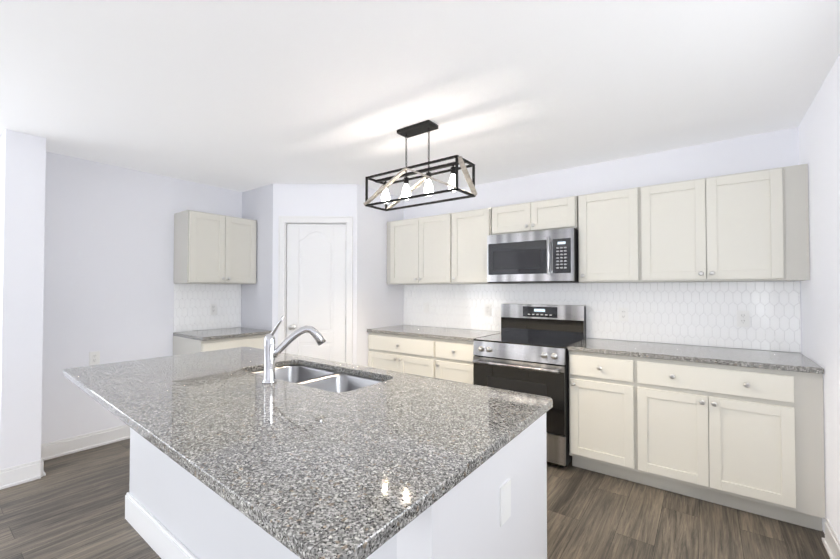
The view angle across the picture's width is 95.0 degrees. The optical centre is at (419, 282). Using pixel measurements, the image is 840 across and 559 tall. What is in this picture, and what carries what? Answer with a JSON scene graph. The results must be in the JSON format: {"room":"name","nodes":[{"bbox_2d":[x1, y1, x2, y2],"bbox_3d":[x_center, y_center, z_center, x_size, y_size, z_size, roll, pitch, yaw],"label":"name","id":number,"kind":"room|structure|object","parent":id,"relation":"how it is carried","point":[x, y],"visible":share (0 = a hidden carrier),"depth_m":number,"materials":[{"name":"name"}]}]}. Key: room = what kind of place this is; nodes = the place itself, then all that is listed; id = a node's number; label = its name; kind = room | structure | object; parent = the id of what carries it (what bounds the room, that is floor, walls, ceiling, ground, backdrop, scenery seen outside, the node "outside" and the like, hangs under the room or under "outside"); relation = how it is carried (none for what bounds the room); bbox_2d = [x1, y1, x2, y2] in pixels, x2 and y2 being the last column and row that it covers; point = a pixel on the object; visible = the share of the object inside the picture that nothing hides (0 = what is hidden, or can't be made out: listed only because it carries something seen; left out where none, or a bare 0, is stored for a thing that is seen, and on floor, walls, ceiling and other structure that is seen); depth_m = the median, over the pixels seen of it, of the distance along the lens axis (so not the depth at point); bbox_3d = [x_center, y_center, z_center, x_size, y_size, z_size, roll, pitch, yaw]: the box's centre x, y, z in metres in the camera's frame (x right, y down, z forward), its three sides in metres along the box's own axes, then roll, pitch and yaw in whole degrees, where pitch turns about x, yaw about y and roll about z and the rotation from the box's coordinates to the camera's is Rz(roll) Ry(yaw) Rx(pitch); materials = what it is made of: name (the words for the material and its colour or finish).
{"room":"kitchen","nodes":[
{"label":"kitchen","id":0,"kind":"room"},
{"bbox_2d":[0,129,45,469],"bbox_3d":[-2.928,0.171,2.805,0.390,2.440,0.200,-1,-1,37],"label":"wall","id":1,"kind":"structure","parent":0,"point":[22,189],"depth_m":2.69,"materials":[{"name":"paint"}]},
{"bbox_2d":[0,469,2,489],"bbox_3d":[-2.964,1.324,2.673,0.367,0.130,0.030,-1,-1,37],"label":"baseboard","id":2,"kind":"structure","parent":1,"relation":"attached to","point":[1,471],"depth_m":2.59,"materials":[{"name":"white wood"}]},
{"bbox_2d":[30,448,48,478],"bbox_3d":[-2.831,1.327,2.857,0.360,0.130,0.026,-1,-1,37],"label":"baseboard","id":3,"kind":"structure","parent":1,"relation":"attached to","point":[37,466],"depth_m":2.74,"materials":[{"name":"white wood"}]},
{"bbox_2d":[41,152,241,443],"bbox_3d":[-3.859,0.158,1.971,0.150,2.440,6.590,-1,-1,37],"label":"wall","id":4,"kind":"structure","parent":0,"point":[109,263],"depth_m":3.34,"materials":[{"name":"paint"}]},
{"bbox_2d":[28,424,129,465],"bbox_3d":[-2.708,1.335,3.353,0.027,0.130,0.969,-1,-1,37],"label":"baseboard","id":5,"kind":"structure","parent":4,"relation":"attached to","point":[62,447],"depth_m":3.22,"materials":[{"name":"white wood"}]},
{"bbox_2d":[89,351,99,365],"bbox_3d":[-2.778,0.644,3.285,0.008,0.115,0.070,-1,-1,37],"label":"electrical outlet","id":6,"kind":"object","parent":4,"relation":"attached to","point":[94,358],"visible":1,"depth_m":3.28,"materials":[{"name":"white plastic"}]},
{"bbox_2d":[173,284,240,331],"bbox_3d":[-2.212,0.252,4.048,0.007,0.477,0.682,-1,-1,37],"label":"tile backsplash","id":7,"kind":"structure","parent":4,"relation":"attached to","point":[192,302],"depth_m":4.01,"materials":[{"name":"white tile"}]},
{"bbox_2d":[210,304,216,314],"bbox_3d":[-2.185,0.277,4.071,0.008,0.115,0.070,-1,-1,37],"label":"electrical outlet","id":8,"kind":"object","parent":7,"relation":"attached to","point":[213,308],"visible":1,"depth_m":4.07,"materials":[{"name":"white plastic"}]},
{"bbox_2d":[174,210,255,283],"bbox_3d":[-2.073,-0.335,3.952,0.356,0.690,0.686,-1,-1,37],"label":"upper cabinet","id":9,"kind":"object","parent":4,"relation":"attached to","point":[210,248],"visible":1,"depth_m":3.78,"materials":[{"name":"paint"}]},
{"bbox_2d":[284,184,347,215],"bbox_3d":[-1.080,-0.833,4.053,0.660,0.390,0.109,0,-1,-2],"label":"wall","id":10,"kind":"structure","parent":0,"point":[315,199],"depth_m":4.00,"materials":[{"name":"paint"}]},
{"bbox_2d":[241,184,403,366],"bbox_3d":[-1.015,0.201,4.592,1.290,2.440,1.610,-1,-1,37],"label":"wall","id":11,"kind":"structure","parent":0,"point":[377,301],"depth_m":4.11,"materials":[{"name":"paint"}]},
{"bbox_2d":[278,216,352,363],"bbox_3d":[-1.079,0.361,4.020,0.760,2.100,0.127,0,-1,-2],"label":"door frame","id":12,"kind":"structure","parent":11,"relation":"attached to","point":[284,221],"depth_m":3.97,"materials":[{"name":"white wood"}]},
{"bbox_2d":[286,224,345,362],"bbox_3d":[-1.078,0.392,3.977,0.611,2.014,0.107,0,-1,-2],"label":"pantry door","id":13,"kind":"structure","parent":11,"relation":"in","point":[316,276],"depth_m":4.00,"materials":[{"name":"white wood"}]},
{"bbox_2d":[387,212,458,283],"bbox_3d":[0.085,-0.341,4.205,0.939,0.710,0.326,-1,-1,37],"label":"upper cabinet","id":14,"kind":"object","parent":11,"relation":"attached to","point":[449,248],"depth_m":4.04,"materials":[{"name":"paint"}]},
{"bbox_2d":[0,439,829,558],"bbox_3d":[-1.687,1.411,0.967,5.510,0.100,8.200,-1,-1,37],"label":"floor","id":15,"kind":"structure","parent":0,"point":[70,506],"depth_m":2.22,"materials":[{"name":"brown wood"}]},
{"bbox_2d":[173,327,271,354],"bbox_3d":[-1.957,0.949,3.845,0.646,0.920,0.686,-1,-1,37],"label":"base cabinet","id":16,"kind":"object","parent":15,"relation":"on","point":[188,342],"visible":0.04,"depth_m":3.66,"materials":[{"name":"paint"}]},
{"bbox_2d":[125,419,546,558],"bbox_3d":[-0.635,0.932,1.840,2.269,0.888,0.826,-1,-1,37],"label":"kitchen island","id":17,"kind":"object","parent":15,"relation":"on","point":[500,513],"depth_m":1.37,"materials":[{"name":"paint"}]},
{"bbox_2d":[63,347,552,558],"bbox_3d":[-0.716,0.470,1.728,2.290,0.032,1.124,-1,-1,37],"label":"island countertop","id":18,"kind":"structure","parent":17,"relation":"on","point":[315,472],"depth_m":1.15,"materials":[{"name":"grey stone"}]},
{"bbox_2d":[259,315,325,382],"bbox_3d":[-0.582,0.301,1.783,0.195,0.308,0.231,-1,-1,37],"label":"faucet","id":19,"kind":"object","parent":18,"relation":"on","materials":[{"name":"silver metal"}]},
{"bbox_2d":[251,363,382,390],"bbox_3d":[-0.548,0.584,1.959,0.859,0.213,0.418,-1,-1,37],"label":"sink","id":20,"kind":"object","parent":18,"relation":"in","point":[331,378],"depth_m":2.07,"materials":[{"name":"silver metal"}]},
{"bbox_2d":[367,329,442,378],"bbox_3d":[-0.001,0.968,4.067,0.939,0.888,0.616,-1,-1,37],"label":"base cabinet","id":21,"kind":"object","parent":15,"relation":"on","point":[439,353],"depth_m":3.79,"materials":[{"name":"paint"}]},
{"bbox_2d":[371,325,498,340],"bbox_3d":[0.139,0.506,3.964,1.296,0.032,0.626,-1,-1,37],"label":"countertop","id":22,"kind":"structure","parent":21,"relation":"on","point":[420,331],"depth_m":3.87,"materials":[{"name":"grey stone"}]},
{"bbox_2d":[443,333,499,383],"bbox_3d":[0.463,0.962,3.722,0.496,0.888,0.616,-1,-1,37],"label":"base cabinet","id":23,"kind":"object","parent":15,"relation":"on","point":[458,355],"depth_m":3.44,"materials":[{"name":"paint"}]},
{"bbox_2d":[472,303,585,467],"bbox_3d":[0.933,0.797,3.289,0.762,1.204,0.702,-1,-1,37],"label":"range","id":24,"kind":"object","parent":15,"relation":"on","point":[525,350],"visible":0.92,"depth_m":3.10,"materials":[{"name":"silver metal"}]},
{"bbox_2d":[568,350,651,486],"bbox_3d":[1.492,0.950,2.958,0.509,0.888,0.616,-1,-1,37],"label":"base cabinet","id":25,"kind":"object","parent":15,"relation":"on","point":[608,393],"depth_m":2.71,"materials":[{"name":"paint"}]},
{"bbox_2d":[648,358,824,530],"bbox_3d":[1.972,0.944,2.601,0.966,0.888,0.616,-1,-1,37],"label":"base cabinet","id":26,"kind":"object","parent":15,"relation":"on","point":[740,429],"depth_m":2.28,"materials":[{"name":"paint"}]},
{"bbox_2d":[568,338,823,369],"bbox_3d":[1.821,0.486,2.715,1.336,0.032,0.626,-1,-1,37],"label":"countertop","id":27,"kind":"structure","parent":26,"relation":"on","point":[790,360],"depth_m":2.58,"materials":[{"name":"grey stone"}]},
{"bbox_2d":[0,0,839,196],"bbox_3d":[-1.687,-1.128,1.008,5.510,0.100,8.200,-1,-1,37],"label":"ceiling","id":28,"kind":"structure","parent":0,"point":[241,95],"depth_m":2.02,"materials":[{"name":"paint"}]},
{"bbox_2d":[363,120,476,210],"bbox_3d":[-0.018,-0.799,2.604,0.803,0.504,0.263,-1,-1,37],"label":"pendant light","id":29,"kind":"object","parent":28,"relation":"hanging from","point":[428,126],"visible":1,"depth_m":2.56,"materials":[{"name":"black metal"}]},
{"bbox_2d":[404,127,801,352],"bbox_3d":[1.274,0.185,3.615,3.590,2.440,0.150,-1,-1,37],"label":"wall","id":30,"kind":"structure","parent":0,"point":[770,150],"depth_m":3.17,"materials":[{"name":"paint"}]},
{"bbox_2d":[459,208,498,283],"bbox_3d":[0.549,-0.346,3.860,0.496,0.710,0.326,-1,-1,37],"label":"upper cabinet","id":31,"kind":"object","parent":30,"relation":"attached to","point":[475,226],"depth_m":3.69,"materials":[{"name":"paint"}]},
{"bbox_2d":[492,196,577,234],"bbox_3d":[1.052,-0.575,3.472,0.762,0.265,0.356,-1,-1,37],"label":"upper cabinet","id":32,"kind":"object","parent":30,"relation":"attached to","point":[556,213],"visible":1,"depth_m":3.32,"materials":[{"name":"paint"}]},
{"bbox_2d":[487,228,579,283],"bbox_3d":[1.022,-0.216,3.425,0.758,0.435,0.453,-1,-1,37],"label":"microwave","id":33,"kind":"object","parent":32,"relation":"attached to","point":[547,256],"visible":1,"depth_m":3.25,"materials":[{"name":"silver metal"}]},
{"bbox_2d":[403,281,800,352],"bbox_3d":[1.172,0.245,3.586,3.412,0.477,0.007,-1,-1,37],"label":"tile backsplash","id":34,"kind":"structure","parent":30,"relation":"attached to","point":[696,313],"depth_m":3.08,"materials":[{"name":"white tile"}]},
{"bbox_2d":[485,304,490,315],"bbox_3d":[0.694,0.275,3.931,0.070,0.115,0.008,-1,-1,37],"label":"electrical outlet","id":35,"kind":"object","parent":34,"relation":"attached to","point":[487,309],"visible":1,"depth_m":3.93,"materials":[{"name":"white plastic"}]},
{"bbox_2d":[619,307,627,321],"bbox_3d":[1.689,0.263,3.192,0.070,0.115,0.008,-1,-1,37],"label":"electrical outlet","id":36,"kind":"object","parent":34,"relation":"attached to","point":[623,314],"visible":1,"depth_m":3.19,"materials":[{"name":"white plastic"}]},
{"bbox_2d":[737,310,749,326],"bbox_3d":[2.299,0.255,2.739,0.070,0.115,0.008,-1,-1,37],"label":"electrical outlet","id":37,"kind":"object","parent":34,"relation":"attached to","point":[743,319],"visible":1,"depth_m":2.74,"materials":[{"name":"white plastic"}]},
{"bbox_2d":[578,185,653,282],"bbox_3d":[1.578,-0.359,3.096,0.509,0.710,0.326,-1,-1,37],"label":"upper cabinet","id":38,"kind":"object","parent":30,"relation":"attached to","point":[616,227],"depth_m":2.95,"materials":[{"name":"paint"}]},
{"bbox_2d":[798,54,839,539],"bbox_3d":[0.344,0.117,-0.521,0.150,2.440,7.600,-1,-1,37],"label":"wall","id":39,"kind":"structure","parent":0,"point":[819,138],"depth_m":2.03,"materials":[{"name":"paint"}]},
{"bbox_2d":[654,166,789,281],"bbox_3d":[2.017,-0.364,2.770,0.862,0.710,0.326,-1,-1,37],"label":"upper cabinet","id":40,"kind":"object","parent":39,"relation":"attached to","point":[746,226],"depth_m":2.57,"materials":[{"name":"paint"}]},
{"bbox_2d":[822,518,839,558],"bbox_3d":[0.081,1.268,-0.743,0.026,0.130,6.959,-1,-1,37],"label":"baseboard","id":41,"kind":"structure","parent":39,"relation":"attached to","point":[831,542],"depth_m":1.94,"materials":[{"name":"white wood"}]}
]}

